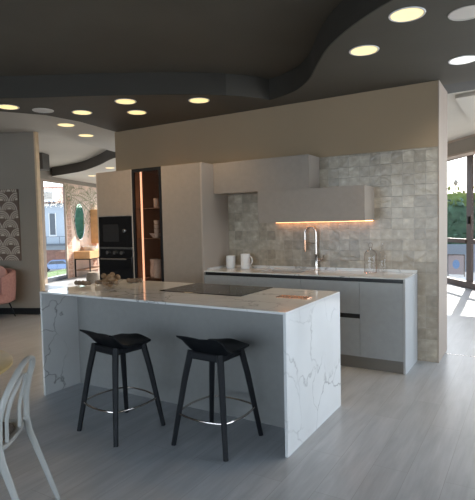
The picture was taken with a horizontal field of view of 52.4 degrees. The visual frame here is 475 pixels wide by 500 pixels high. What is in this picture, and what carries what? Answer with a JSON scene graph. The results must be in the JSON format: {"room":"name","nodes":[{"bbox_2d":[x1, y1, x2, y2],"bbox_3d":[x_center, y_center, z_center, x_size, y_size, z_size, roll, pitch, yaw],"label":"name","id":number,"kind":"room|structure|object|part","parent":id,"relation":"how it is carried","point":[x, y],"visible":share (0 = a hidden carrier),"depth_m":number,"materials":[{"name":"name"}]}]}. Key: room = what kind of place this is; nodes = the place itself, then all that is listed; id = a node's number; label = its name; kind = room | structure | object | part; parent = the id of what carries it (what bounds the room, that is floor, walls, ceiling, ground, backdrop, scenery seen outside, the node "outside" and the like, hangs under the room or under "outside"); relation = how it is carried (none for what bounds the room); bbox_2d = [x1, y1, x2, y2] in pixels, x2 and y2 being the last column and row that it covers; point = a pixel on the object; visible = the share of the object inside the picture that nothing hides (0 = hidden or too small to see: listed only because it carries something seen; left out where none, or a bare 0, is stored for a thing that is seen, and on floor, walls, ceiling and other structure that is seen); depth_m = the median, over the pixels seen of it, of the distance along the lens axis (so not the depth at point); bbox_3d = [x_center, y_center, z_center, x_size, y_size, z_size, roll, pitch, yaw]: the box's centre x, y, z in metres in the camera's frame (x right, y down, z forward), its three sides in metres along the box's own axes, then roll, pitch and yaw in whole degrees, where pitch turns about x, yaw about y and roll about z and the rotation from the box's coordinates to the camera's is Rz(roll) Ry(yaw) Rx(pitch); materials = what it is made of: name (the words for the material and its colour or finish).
{"room":"kitchen","nodes":[
{"label":"kitchen","id":0,"kind":"room"},
{"bbox_2d":[0,132,39,307],"bbox_3d":[-5.727,-0.417,8.631,4.765,3.087,0.280,-1,3,8],"label":"wall","id":1,"kind":"structure","parent":0,"point":[17,164],"depth_m":8.18,"materials":[{"name":"grey paint"}]},
{"bbox_2d":[0,189,21,260],"bbox_3d":[-4.101,-0.418,8.244,0.812,1.212,0.034,-1,3,8],"label":"wall art","id":2,"kind":"object","parent":1,"relation":"attached to","point":[10,236],"visible":1,"depth_m":8.20,"materials":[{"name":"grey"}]},
{"bbox_2d":[0,308,40,313],"bbox_3d":[-5.715,1.077,8.566,4.765,0.110,0.014,-1,3,8],"label":"baseboard","id":3,"kind":"structure","parent":1,"relation":"attached to","point":[2,310],"depth_m":8.28,"materials":[{"name":"black"}]},
{"bbox_2d":[33,132,44,290],"bbox_3d":[-3.362,-0.444,8.206,0.034,3.086,0.098,-1,3,8],"label":"trim","id":4,"kind":"structure","parent":1,"relation":"attached to","point":[35,134],"depth_m":8.17,"materials":[{"name":"brown wood"}]},
{"bbox_2d":[40,168,95,187],"bbox_3d":[-5.060,-0.672,13.040,0.030,3.087,6.000,-1,3,9],"label":"wall","id":5,"kind":"structure","parent":0,"point":[47,175],"depth_m":13.56,"materials":[{"name":"white paint"}]},
{"bbox_2d":[40,178,67,283],"bbox_3d":[-5.043,-0.511,13.072,0.050,2.760,1.549,-1,3,9],"label":"window","id":6,"kind":"structure","parent":5,"relation":"in","point":[53,279],"depth_m":12.79,"materials":[{"name":"beige"}]},
{"bbox_3d":[-4.990,0.795,13.353,0.030,0.120,1.070,-1,3,9],"label":"rail","id":7,"kind":"part","parent":6,"relation":"part of","materials":[{"name":"grey"}]},
{"bbox_2d":[65,183,98,278],"bbox_3d":[-4.730,-0.611,14.911,0.009,2.745,2.175,-1,3,9],"label":"mural","id":8,"kind":"object","parent":5,"relation":"attached to","point":[86,196],"visible":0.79,"depth_m":14.51,"materials":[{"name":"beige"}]},
{"bbox_2d":[74,203,84,239],"bbox_3d":[-4.771,-0.860,14.586,0.024,1.121,0.624,-1,3,9],"label":"oval mirror","id":9,"kind":"object","parent":8,"relation":"attached to","point":[79,220],"visible":1,"depth_m":14.57,"materials":[{"name":"teal mirror"}]},
{"bbox_2d":[52,150,115,175],"bbox_3d":[-3.226,-2.027,10.925,0.289,0.230,5.365,-4,4,-38],"label":"trim","id":10,"kind":"structure","parent":5,"relation":"attached to","point":[107,155],"depth_m":11.78,"materials":[{"name":"grey"}]},
{"bbox_2d":[90,209,97,242],"bbox_3d":[-4.489,-0.763,15.540,0.266,1.070,0.480,-1,3,9],"label":"upper cabinet","id":11,"kind":"object","parent":5,"relation":"attached to","point":[93,213],"visible":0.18,"depth_m":15.31,"materials":[{"name":"brown wood"}]},
{"bbox_2d":[0,272,474,499],"bbox_3d":[-0.185,1.283,4.537,27.000,0.100,17.400,1,4,31],"label":"floor","id":12,"kind":"structure","parent":0,"point":[391,436],"depth_m":3.24,"materials":[{"name":"grey wood"}]},
{"bbox_2d":[0,350,12,374],"bbox_3d":[-1.700,1.001,2.508,1.000,0.750,1.000,1,4,31],"label":"round table","id":13,"kind":"object","parent":12,"relation":"on","point":[6,360],"visible":1,"depth_m":2.64,"materials":[{"name":"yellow wood"}]},
{"bbox_2d":[0,269,15,315],"bbox_3d":[-4.003,0.735,7.865,0.720,0.803,0.751,-1,3,8],"label":"armchair","id":14,"kind":"object","parent":12,"relation":"on","point":[8,281],"visible":0.95,"depth_m":7.76,"materials":[{"name":"pink fabric"}]},
{"bbox_2d":[0,266,7,276],"bbox_3d":[-4.003,0.458,8.037,0.400,0.396,0.132,-1,3,5],"label":"cushion","id":15,"kind":"object","parent":14,"relation":"on","point":[3,271],"visible":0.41,"depth_m":8.00,"materials":[{"name":"pink fabric"}]},
{"bbox_3d":[-4.006,0.770,7.833,0.670,0.190,0.683,-1,3,8],"label":"seat","id":16,"kind":"part","parent":14,"relation":"part of","materials":[{"name":"pink fabric"}]},
{"bbox_3d":[-3.992,0.578,7.956,0.720,0.500,0.550,-1,3,8],"label":"backrest","id":17,"kind":"part","parent":14,"relation":"part of","materials":[{"name":"pink fabric"}]},
{"bbox_2d":[0,355,59,499],"bbox_3d":[-1.238,0.953,2.375,0.573,0.849,0.428,-2,3,-6],"label":"dining chair","id":18,"kind":"object","parent":12,"relation":"on","point":[10,429],"visible":1,"depth_m":2.40,"materials":[{"name":"grey plastic"}]},
{"bbox_3d":[-1.013,1.141,2.209,0.172,0.482,0.025,-1,3,2],"label":"leg","id":19,"kind":"part","parent":18,"relation":"part of","materials":[{"name":"grey plastic"}]},
{"bbox_3d":[-1.293,0.928,2.367,0.410,0.030,0.410,-2,3,-6],"label":"seat","id":20,"kind":"part","parent":18,"relation":"part of","materials":[{"name":"grey plastic"}]},
{"bbox_3d":[-1.079,0.759,2.381,0.080,0.311,0.188,-2,3,-6],"label":"rail","id":21,"kind":"part","parent":18,"relation":"part of","materials":[{"name":"grey plastic"}]},
{"bbox_3d":[-1.069,0.717,2.380,0.110,0.386,0.400,-2,3,-6],"label":"frame","id":22,"kind":"part","parent":18,"relation":"part of","materials":[{"name":"grey plastic"}]},
{"bbox_3d":[-1.055,1.120,2.602,0.172,0.482,0.025,-2,3,-14],"label":"leg","id":23,"kind":"part","parent":18,"relation":"part of","materials":[{"name":"grey plastic"}]},
{"bbox_2d":[74,248,98,276],"bbox_3d":[-4.436,0.372,15.004,0.500,0.760,1.650,-1,3,9],"label":"vanity unit","id":24,"kind":"object","parent":12,"relation":"on","point":[92,254],"visible":0.54,"depth_m":14.21,"materials":[{"name":"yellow wood"}]},
{"bbox_3d":[-4.428,0.482,15.014,0.490,0.540,1.640,-1,3,9],"label":"frame","id":25,"kind":"part","parent":24,"relation":"part of","materials":[{"name":"black"}]},
{"bbox_2d":[76,265,98,270],"bbox_3d":[-4.426,0.549,15.018,0.470,0.025,1.620,-1,3,9],"label":"shelf","id":26,"kind":"object","parent":24,"relation":"attached to","point":[93,267],"depth_m":14.38,"materials":[{"name":"brown wood"}]},
{"bbox_2d":[83,246,96,250],"bbox_3d":[-4.490,-0.057,14.708,0.440,0.130,0.440,1,4,31],"label":"basin","id":27,"kind":"object","parent":24,"relation":"in","point":[86,248],"visible":0.94,"depth_m":14.55,"materials":[{"name":"white ceramic"}]},
{"bbox_2d":[86,271,99,283],"bbox_3d":[-3.731,0.715,12.484,0.360,0.320,0.360,1,4,31],"label":"pouf","id":28,"kind":"object","parent":12,"relation":"on","point":[91,276],"visible":0.72,"depth_m":12.34,"materials":[{"name":"beige fabric"}]},
{"bbox_2d":[96,170,134,277],"bbox_3d":[-1.481,0.039,6.708,0.651,2.203,0.568,1,4,31],"label":"tall cabinet","id":29,"kind":"object","parent":12,"relation":"on","point":[114,188],"visible":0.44,"depth_m":6.41,"materials":[{"name":"beige"}]},
{"bbox_3d":[-1.640,-0.748,6.430,0.614,0.592,0.020,1,4,31],"label":"door","id":30,"kind":"part","parent":29,"relation":"part of","materials":[{"name":"beige paint"}]},
{"bbox_2d":[99,216,132,246],"bbox_3d":[-1.536,-0.252,6.611,0.607,0.407,0.420,1,4,31],"label":"microwave","id":31,"kind":"object","parent":29,"relation":"in","point":[113,231],"visible":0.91,"depth_m":6.44,"materials":[{"name":"black glass"}]},
{"bbox_2d":[99,247,133,279],"bbox_3d":[-1.536,0.258,6.620,0.607,0.607,0.465,1,4,31],"label":"oven","id":32,"kind":"object","parent":29,"relation":"in","point":[118,260],"visible":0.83,"depth_m":6.44,"materials":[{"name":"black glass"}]},
{"bbox_3d":[-1.643,0.119,6.429,0.480,0.019,0.045,1,4,31],"label":"handle","id":33,"kind":"part","parent":32,"relation":"part of","materials":[{"name":"silver metal"}]},
{"bbox_2d":[77,329,165,446],"bbox_3d":[-0.856,0.931,3.514,0.462,0.750,0.462,1,4,39],"label":"bar stool","id":34,"kind":"object","parent":12,"relation":"on","point":[121,344],"visible":1,"depth_m":3.47,"materials":[{"name":"black wood"}]},
{"bbox_3d":[-1.086,0.992,3.492,0.169,0.640,0.043,-2,3,-6],"label":"leg","id":35,"kind":"part","parent":34,"relation":"part of","materials":[{"name":"black wood"}]},
{"bbox_3d":[-0.871,0.636,3.486,0.340,0.159,0.386,1,4,39],"label":"seat","id":36,"kind":"part","parent":34,"relation":"part of","materials":[{"name":"black plastic"}]},
{"bbox_3d":[-0.829,0.998,3.286,0.043,0.640,0.169,-2,3,-6],"label":"leg","id":37,"kind":"part","parent":34,"relation":"part of","materials":[{"name":"black wood"}]},
{"bbox_3d":[-0.861,0.698,3.501,0.266,0.048,0.266,1,4,39],"label":"seat frame","id":38,"kind":"part","parent":34,"relation":"part of","materials":[{"name":"black wood"}]},
{"bbox_3d":[-0.880,0.973,3.749,0.043,0.640,0.169,-2,3,-6],"label":"leg","id":39,"kind":"part","parent":34,"relation":"part of","materials":[{"name":"black wood"}]},
{"bbox_3d":[-0.623,0.979,3.542,0.169,0.640,0.043,-2,3,-6],"label":"leg","id":40,"kind":"part","parent":34,"relation":"part of","materials":[{"name":"black wood"}]},
{"bbox_2d":[131,166,163,281],"bbox_3d":[-0.992,0.044,6.411,0.488,2.203,0.568,1,4,31],"label":"display cabinet","id":41,"kind":"object","parent":12,"relation":"on","point":[146,182],"visible":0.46,"depth_m":6.37,"materials":[{"name":"black wood"}]},
{"bbox_2d":[150,259,155,276],"bbox_3d":[-1.102,0.233,6.400,0.119,0.230,0.141,-3,3,-23],"label":"pitcher","id":42,"kind":"object","parent":41,"relation":"on","point":[151,260],"visible":0.33,"depth_m":6.36,"materials":[{"name":"white ceramic"}]},
{"bbox_2d":[153,198,158,207],"bbox_3d":[-1.053,-0.606,6.250,0.072,0.120,0.072,1,4,31],"label":"drinking glass","id":43,"kind":"object","parent":41,"relation":"on","point":[155,200],"visible":0.95,"depth_m":6.22,"materials":[{"name":"beige"}]},
{"bbox_2d":[153,259,160,277],"bbox_3d":[-1.026,0.241,6.236,0.119,0.230,0.141,-3,3,-23],"label":"pitcher","id":44,"kind":"object","parent":41,"relation":"on","point":[157,263],"visible":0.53,"depth_m":6.20,"materials":[{"name":"white ceramic"}]},
{"bbox_2d":[40,279,340,456],"bbox_3d":[-0.448,0.800,4.041,2.369,0.930,0.988,1,4,31],"label":"kitchen island","id":45,"kind":"object","parent":12,"relation":"on","point":[292,352],"depth_m":3.76,"materials":[{"name":"white stone"}]},
{"bbox_3d":[-1.452,0.802,4.651,0.020,0.904,0.988,1,4,31],"label":"panel","id":46,"kind":"part","parent":45,"relation":"part of","materials":[{"name":"white stone"}]},
{"bbox_2d":[40,279,339,314],"bbox_3d":[-0.458,0.354,4.016,2.369,0.016,0.988,1,4,31],"label":"island countertop","id":47,"kind":"structure","parent":45,"relation":"on","point":[265,301],"depth_m":3.72,"materials":[{"name":"white stone"}]},
{"bbox_2d":[74,280,90,285],"bbox_3d":[-1.459,0.310,4.543,0.170,0.050,0.060,-1,3,12],"label":"dried root","id":48,"kind":"object","parent":47,"relation":"on","point":[76,282],"visible":1,"depth_m":4.52,"materials":[{"name":"brown wood"}]},
{"bbox_2d":[95,280,111,284],"bbox_3d":[-1.272,0.304,4.593,0.167,0.048,0.055,-2,3,-20],"label":"dried root","id":49,"kind":"object","parent":47,"relation":"on","point":[99,281],"visible":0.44,"depth_m":4.56,"materials":[{"name":"brown wood"}]},
{"bbox_2d":[126,278,142,282],"bbox_3d":[-0.999,0.294,4.686,0.169,0.053,0.047,-3,4,-30],"label":"dried root","id":50,"kind":"object","parent":47,"relation":"on","point":[133,280],"visible":1,"depth_m":4.67,"materials":[{"name":"brown wood"}]},
{"bbox_2d":[159,283,272,296],"bbox_3d":[-0.180,0.332,4.103,0.800,0.005,0.535,1,4,31],"label":"induction hob","id":51,"kind":"object","parent":47,"relation":"in","point":[199,288],"visible":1,"depth_m":4.06,"materials":[{"name":"black glass"}]},
{"bbox_3d":[0.415,0.347,3.552,0.250,0.009,0.100,1,4,31],"label":"socket strip","id":52,"kind":"part","parent":45,"relation":"part of","materials":[{"name":"brown metal"}]},
{"bbox_3d":[0.556,0.825,3.432,0.020,0.904,0.988,1,4,31],"label":"panel","id":53,"kind":"part","parent":45,"relation":"part of","materials":[{"name":"white stone"}]},
{"bbox_2d":[161,162,228,282],"bbox_3d":[-0.518,0.050,6.123,0.613,2.203,0.569,1,4,31],"label":"tall cabinet","id":54,"kind":"object","parent":12,"relation":"on","point":[194,218],"visible":0.57,"depth_m":5.86,"materials":[{"name":"beige"}]},
{"bbox_3d":[-0.671,0.006,5.892,0.591,2.082,0.020,1,4,31],"label":"door","id":55,"kind":"part","parent":54,"relation":"part of","materials":[{"name":"beige paint"}]},
{"bbox_2d":[171,335,262,461],"bbox_3d":[-0.141,0.928,3.282,0.462,0.750,0.462,1,4,34],"label":"bar stool","id":56,"kind":"object","parent":12,"relation":"on","point":[218,351],"visible":1,"depth_m":3.21,"materials":[{"name":"black wood"}]},
{"bbox_3d":[-0.368,0.990,3.239,0.169,0.640,0.043,-2,3,-11],"label":"leg","id":57,"kind":"part","parent":56,"relation":"part of","materials":[{"name":"black wood"}]},
{"bbox_3d":[-0.186,0.971,3.514,0.043,0.640,0.169,-2,3,-11],"label":"leg","id":58,"kind":"part","parent":56,"relation":"part of","materials":[{"name":"black wood"}]},
{"bbox_3d":[-0.156,0.634,3.254,0.340,0.159,0.386,1,4,34],"label":"seat","id":59,"kind":"part","parent":56,"relation":"part of","materials":[{"name":"black plastic"}]},
{"bbox_3d":[-0.146,0.695,3.270,0.266,0.048,0.266,1,4,34],"label":"seat frame","id":60,"kind":"part","parent":56,"relation":"part of","materials":[{"name":"black wood"}]},
{"bbox_3d":[-0.093,0.994,3.057,0.043,0.640,0.169,-2,3,-11],"label":"leg","id":61,"kind":"part","parent":56,"relation":"part of","materials":[{"name":"black wood"}]},
{"bbox_3d":[0.089,0.975,3.331,0.169,0.640,0.043,-2,3,-11],"label":"leg","id":62,"kind":"part","parent":56,"relation":"part of","materials":[{"name":"black wood"}]},
{"bbox_2d":[204,272,249,285],"bbox_3d":[0.021,0.701,5.843,0.610,0.911,0.564,1,4,31],"label":"base cabinet","id":63,"kind":"object","parent":12,"relation":"on","point":[242,279],"visible":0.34,"depth_m":5.58,"materials":[{"name":"grey paint"}]},
{"bbox_2d":[249,274,301,288],"bbox_3d":[0.552,0.707,5.520,0.633,0.911,0.564,1,4,31],"label":"base cabinet","id":64,"kind":"object","parent":12,"relation":"on","point":[261,280],"visible":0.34,"depth_m":5.25,"materials":[{"name":"grey paint"}]},
{"bbox_2d":[204,265,416,279],"bbox_3d":[0.739,0.314,5.377,2.308,0.202,0.568,1,4,31],"label":"countertop","id":65,"kind":"structure","parent":64,"relation":"on","point":[396,274],"depth_m":5.29,"materials":[{"name":"white stone"}]},
{"bbox_2d":[226,255,235,267],"bbox_3d":[-0.081,0.146,6.022,0.116,0.155,0.178,-1,3,1],"label":"mug","id":66,"kind":"object","parent":65,"relation":"on","point":[230,259],"visible":0.99,"depth_m":5.94,"materials":[{"name":"white ceramic"}]},
{"bbox_2d":[241,254,252,268],"bbox_3d":[0.118,0.137,5.872,0.116,0.180,0.178,-4,4,-44],"label":"mug","id":67,"kind":"object","parent":65,"relation":"on","point":[245,258],"visible":1,"depth_m":5.84,"materials":[{"name":"white ceramic"}]},
{"bbox_2d":[265,270,305,272],"bbox_3d":[0.549,0.331,5.515,0.508,0.162,0.348,1,4,31],"label":"sink","id":68,"kind":"object","parent":65,"relation":"in","point":[276,271],"depth_m":5.66,"materials":[{"name":"grey metal"}]},
{"bbox_2d":[304,226,323,269],"bbox_3d":[0.880,-0.024,5.542,0.250,0.505,0.052,1,4,31],"label":"kitchen faucet","id":69,"kind":"object","parent":65,"relation":"on","point":[306,228],"visible":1,"depth_m":5.52,"materials":[{"name":"silver metal"}]},
{"bbox_2d":[364,244,376,272],"bbox_3d":[1.402,0.080,5.085,0.132,0.316,0.132,1,4,31],"label":"glass bottle","id":70,"kind":"object","parent":65,"relation":"on","point":[368,244],"visible":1,"depth_m":5.08,"materials":[{"name":"clear glass"}]},
{"bbox_2d":[301,276,360,367],"bbox_3d":[1.091,0.713,5.193,0.629,0.911,0.564,1,4,31],"label":"base cabinet","id":71,"kind":"object","parent":12,"relation":"on","point":[349,288],"visible":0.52,"depth_m":4.86,"materials":[{"name":"grey paint"}]},
{"bbox_3d":[0.944,0.472,4.947,0.626,0.322,0.020,1,4,31],"label":"drawer","id":72,"kind":"part","parent":71,"relation":"part of","materials":[{"name":"grey paint"}]},
{"bbox_3d":[0.953,0.869,4.968,0.626,0.380,0.020,1,4,31],"label":"drawer","id":73,"kind":"part","parent":71,"relation":"part of","materials":[{"name":"grey laminate"}]},
{"bbox_2d":[360,278,402,373],"bbox_3d":[1.538,0.718,4.921,0.418,0.911,0.564,1,4,31],"label":"base cabinet","id":74,"kind":"object","parent":12,"relation":"on","point":[381,300],"visible":0.84,"depth_m":4.68,"materials":[{"name":"grey laminate"}]},
{"bbox_2d":[403,274,417,374],"bbox_3d":[1.726,0.720,4.807,0.020,0.911,0.565,1,4,31],"label":"end panel","id":75,"kind":"object","parent":12,"relation":"on","point":[410,331],"visible":0.88,"depth_m":4.73,"materials":[{"name":"grey"}]},
{"bbox_2d":[0,0,474,183],"bbox_3d":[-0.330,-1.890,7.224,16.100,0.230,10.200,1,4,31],"label":"ceiling","id":76,"kind":"structure","parent":0,"point":[420,50],"depth_m":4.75,"materials":[{"name":"grey paint"}]},
{"bbox_2d":[0,104,19,109],"bbox_3d":[-2.613,-1.627,5.496,0.241,0.005,0.241,1,4,31],"label":"recessed light","id":77,"kind":"object","parent":76,"relation":"in","point":[2,106],"visible":1,"depth_m":5.51,"materials":[{"name":"white paint"}]},
{"bbox_2d":[32,108,53,112],"bbox_3d":[-2.295,-1.645,5.695,0.241,0.005,0.241,1,4,31],"label":"recessed light","id":78,"kind":"object","parent":76,"relation":"in","point":[39,110],"visible":1,"depth_m":5.69,"materials":[{"name":"beige glass"}]},
{"bbox_2d":[39,152,49,170],"bbox_3d":[-4.613,-1.919,10.544,0.873,0.348,0.350,-1,3,2],"label":"ceiling beam","id":79,"kind":"structure","parent":76,"relation":"attached to","point":[43,158],"depth_m":10.46,"materials":[{"name":"grey"}]},
{"bbox_2d":[57,123,74,126],"bbox_3d":[-2.320,-1.690,6.528,0.241,0.005,0.241,1,4,31],"label":"recessed light","id":80,"kind":"object","parent":76,"relation":"in","point":[58,124],"visible":1,"depth_m":6.52,"materials":[{"name":"yellow glass"}]},
{"bbox_2d":[72,110,91,114],"bbox_3d":[-1.880,-1.662,5.836,0.241,0.005,0.241,1,4,31],"label":"recessed light","id":81,"kind":"object","parent":76,"relation":"in","point":[78,112],"visible":1,"depth_m":5.83,"materials":[{"name":"yellow glass"}]},
{"bbox_2d":[78,134,93,136],"bbox_3d":[-2.293,-1.733,7.306,0.241,0.005,0.241,1,4,31],"label":"recessed light","id":82,"kind":"object","parent":76,"relation":"in","point":[80,135],"visible":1,"depth_m":7.30,"materials":[{"name":"yellow glass"}]},
{"bbox_2d":[0,72,225,98],"bbox_3d":[-1.951,-1.739,5.119,3.656,0.230,0.085,-1,3,-2],"label":"ceiling beam","id":83,"kind":"structure","parent":76,"relation":"attached to","point":[152,83],"depth_m":5.11,"materials":[{"name":"grey paint"}]},
{"bbox_2d":[115,99,136,103],"bbox_3d":[-1.245,-1.650,5.366,0.241,0.005,0.241,1,4,31],"label":"recessed light","id":84,"kind":"object","parent":76,"relation":"in","point":[119,101],"visible":1,"depth_m":5.36,"materials":[{"name":"white paint"}]},
{"bbox_2d":[127,110,146,114],"bbox_3d":[-1.228,-1.679,5.897,0.241,0.005,0.241,1,4,31],"label":"recessed light","id":85,"kind":"object","parent":76,"relation":"in","point":[133,112],"visible":1,"depth_m":5.89,"materials":[{"name":"glass"}]},
{"bbox_2d":[188,98,209,102],"bbox_3d":[-0.430,-1.669,5.391,0.241,0.005,0.241,1,4,31],"label":"recessed light","id":86,"kind":"object","parent":76,"relation":"in","point":[192,100],"visible":1,"depth_m":5.39,"materials":[{"name":"white paint"}]},
{"bbox_2d":[226,74,268,99],"bbox_3d":[0.120,-1.794,5.307,0.537,0.230,0.044,-3,3,-26],"label":"trim","id":87,"kind":"structure","parent":76,"relation":"attached to","point":[236,85],"depth_m":5.28,"materials":[{"name":"grey paint"}]},
{"bbox_2d":[269,0,392,99],"bbox_3d":[1.128,-1.695,3.083,0.383,0.230,4.974,-2,3,-20],"label":"trim","id":88,"kind":"structure","parent":76,"relation":"attached to","point":[347,13],"depth_m":3.91,"materials":[{"name":"grey paint"}]},
{"bbox_2d":[349,45,378,55],"bbox_3d":[1.029,-1.620,3.924,0.241,0.005,0.241,1,4,31],"label":"recessed light","id":89,"kind":"object","parent":76,"relation":"in","point":[363,50],"visible":1,"depth_m":3.92,"materials":[{"name":"white paint"}]},
{"bbox_2d":[388,6,425,22],"bbox_3d":[1.143,-1.586,3.256,0.241,0.005,0.241,1,4,31],"label":"recessed light","id":90,"kind":"object","parent":76,"relation":"in","point":[407,14],"visible":1,"depth_m":3.25,"materials":[{"name":"white paint"}]},
{"bbox_2d":[448,5,474,20],"bbox_3d":[1.547,-1.595,3.252,0.241,0.005,0.241,1,4,31],"label":"recessed light","id":91,"kind":"object","parent":76,"relation":"in","point":[464,13],"visible":1,"depth_m":3.26,"materials":[{"name":"beige"}]},
{"bbox_2d":[448,55,474,64],"bbox_3d":[1.968,-1.657,4.212,0.241,0.005,0.241,1,4,31],"label":"recessed light","id":92,"kind":"object","parent":76,"relation":"in","point":[466,59],"visible":1,"depth_m":4.22,"materials":[{"name":"white paint"}]},
{"bbox_2d":[115,80,437,362],"bbox_3d":[0.266,-0.418,6.278,4.460,3.087,0.559,1,4,31],"label":"wall","id":93,"kind":"structure","parent":0,"point":[403,231],"depth_m":5.35,"materials":[{"name":"paint"}]},
{"bbox_2d":[213,154,319,194],"bbox_3d":[0.322,-0.870,5.697,1.243,0.369,0.318,1,4,31],"label":"upper cabinet","id":94,"kind":"object","parent":93,"relation":"attached to","point":[296,171],"visible":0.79,"depth_m":5.51,"materials":[{"name":"beige"}]},
{"bbox_2d":[257,185,373,222],"bbox_3d":[0.854,-0.493,5.370,1.234,0.366,0.368,1,4,31],"label":"upper cabinet","id":95,"kind":"object","parent":93,"relation":"attached to","point":[340,203],"visible":1,"depth_m":5.16,"materials":[{"name":"beige"}]},
{"bbox_2d":[438,80,447,362],"bbox_3d":[2.179,-0.282,5.122,0.011,2.858,0.562,1,4,31],"label":"wall","id":96,"kind":"structure","parent":0,"point":[442,93],"depth_m":5.07,"materials":[{"name":"beige paint"}]},
{"bbox_3d":[5.422,-1.746,1.908,12.138,0.188,17.115,1,4,31],"label":"wall","id":97,"kind":"structure","parent":0,"visible":0},
{"bbox_2d":[447,154,474,289],"bbox_3d":[5.455,-0.203,1.992,0.120,2.900,20.700,-1,3,-4],"label":"window","id":98,"kind":"structure","parent":97,"relation":"in","point":[470,241],"depth_m":10.17,"materials":[{"name":"brown"}]},
{"bbox_2d":[447,134,474,159],"bbox_3d":[4.964,-2.004,7.763,0.250,0.287,7.597,-2,3,-10],"label":"trim","id":99,"kind":"structure","parent":97,"relation":"attached to","point":[467,144],"depth_m":9.70,"materials":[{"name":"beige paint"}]},
{"label":"outside","id":100,"kind":"structure","parent":0,"visible":0},
{"bbox_2d":[448,272,474,281],"bbox_3d":[57.365,-1.241,29.514,92.600,0.079,130.000,1,4,31],"label":"ground","id":101,"kind":"structure","parent":100,"point":[462,277],"depth_m":13.20,"materials":[{"name":"white concrete"}]},
{"bbox_2d":[453,179,457,192],"bbox_3d":[7.545,-0.970,16.683,0.159,2.937,0.149,1,4,31],"label":"garden lamp","id":102,"kind":"object","parent":101,"relation":"on","point":[455,182],"visible":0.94,"depth_m":16.59,"materials":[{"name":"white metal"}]},
{"bbox_2d":[447,254,464,276],"bbox_3d":[6.009,0.421,13.256,0.440,0.600,0.060,1,4,37],"label":"sign stand","id":103,"kind":"object","parent":101,"relation":"on","point":[455,262],"visible":1,"depth_m":13.24,"materials":[{"name":"grey"}]},
{"bbox_2d":[447,198,474,243],"bbox_3d":[8.127,-0.460,14.141,7.372,2.376,0.720,1,4,31],"label":"hedge","id":104,"kind":"object","parent":101,"relation":"on","point":[456,215],"visible":0.11,"depth_m":14.82,"materials":[{"name":"green plant"}]},
{"bbox_2d":[447,244,474,272],"bbox_3d":[10.077,0.277,12.268,13.502,0.820,0.150,1,4,30],"label":"wall","id":105,"kind":"structure","parent":101,"relation":"on","point":[451,248],"depth_m":14.22,"materials":[{"name":"grey paint"}]},
{"bbox_2d":[447,185,474,206],"bbox_3d":[8.592,-0.747,14.889,7.364,2.856,0.727,1,4,31],"label":"hedge","id":106,"kind":"object","parent":101,"relation":"on","point":[455,196],"visible":0.06,"depth_m":15.63,"materials":[{"name":"green plant"}]},
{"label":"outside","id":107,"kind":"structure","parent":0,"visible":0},
{"bbox_3d":[-42.076,2.546,66.786,98.800,0.200,110.000,1,4,31],"label":"ground","id":108,"kind":"structure","parent":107,"visible":0},
{"bbox_2d":[44,186,65,263],"bbox_3d":[-22.416,-3.136,63.955,19.200,10.600,10.800,-1,3,0],"label":"house","id":109,"kind":"structure","parent":108,"relation":"on","point":[53,196],"depth_m":59.73,"materials":[{"name":"light painted plaster"},{"name":"glass"}]},
{"bbox_3d":[-22.573,1.142,59.977,2.900,2.300,0.090,-1,3,0],"label":"garage door","id":110,"kind":"part","parent":109,"relation":"part of","materials":[{"name":"brick"}]},
{"bbox_2d":[47,259,65,271],"bbox_3d":[-21.190,1.838,56.978,4.043,1.379,1.700,-2,3,-14],"label":"car","id":111,"kind":"object","parent":108,"relation":"on","point":[59,263],"visible":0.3,"depth_m":56.20,"materials":[{"name":"blue paint"}]},
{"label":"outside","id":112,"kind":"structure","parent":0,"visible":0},
{"bbox_2d":[47,269,65,276],"bbox_3d":[-6.176,0.955,15.704,1.771,0.195,8.338,-1,3,8],"label":"lawn","id":113,"kind":"structure","parent":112,"point":[63,271],"depth_m":16.68,"materials":[{"name":"green plant"}]}
]}

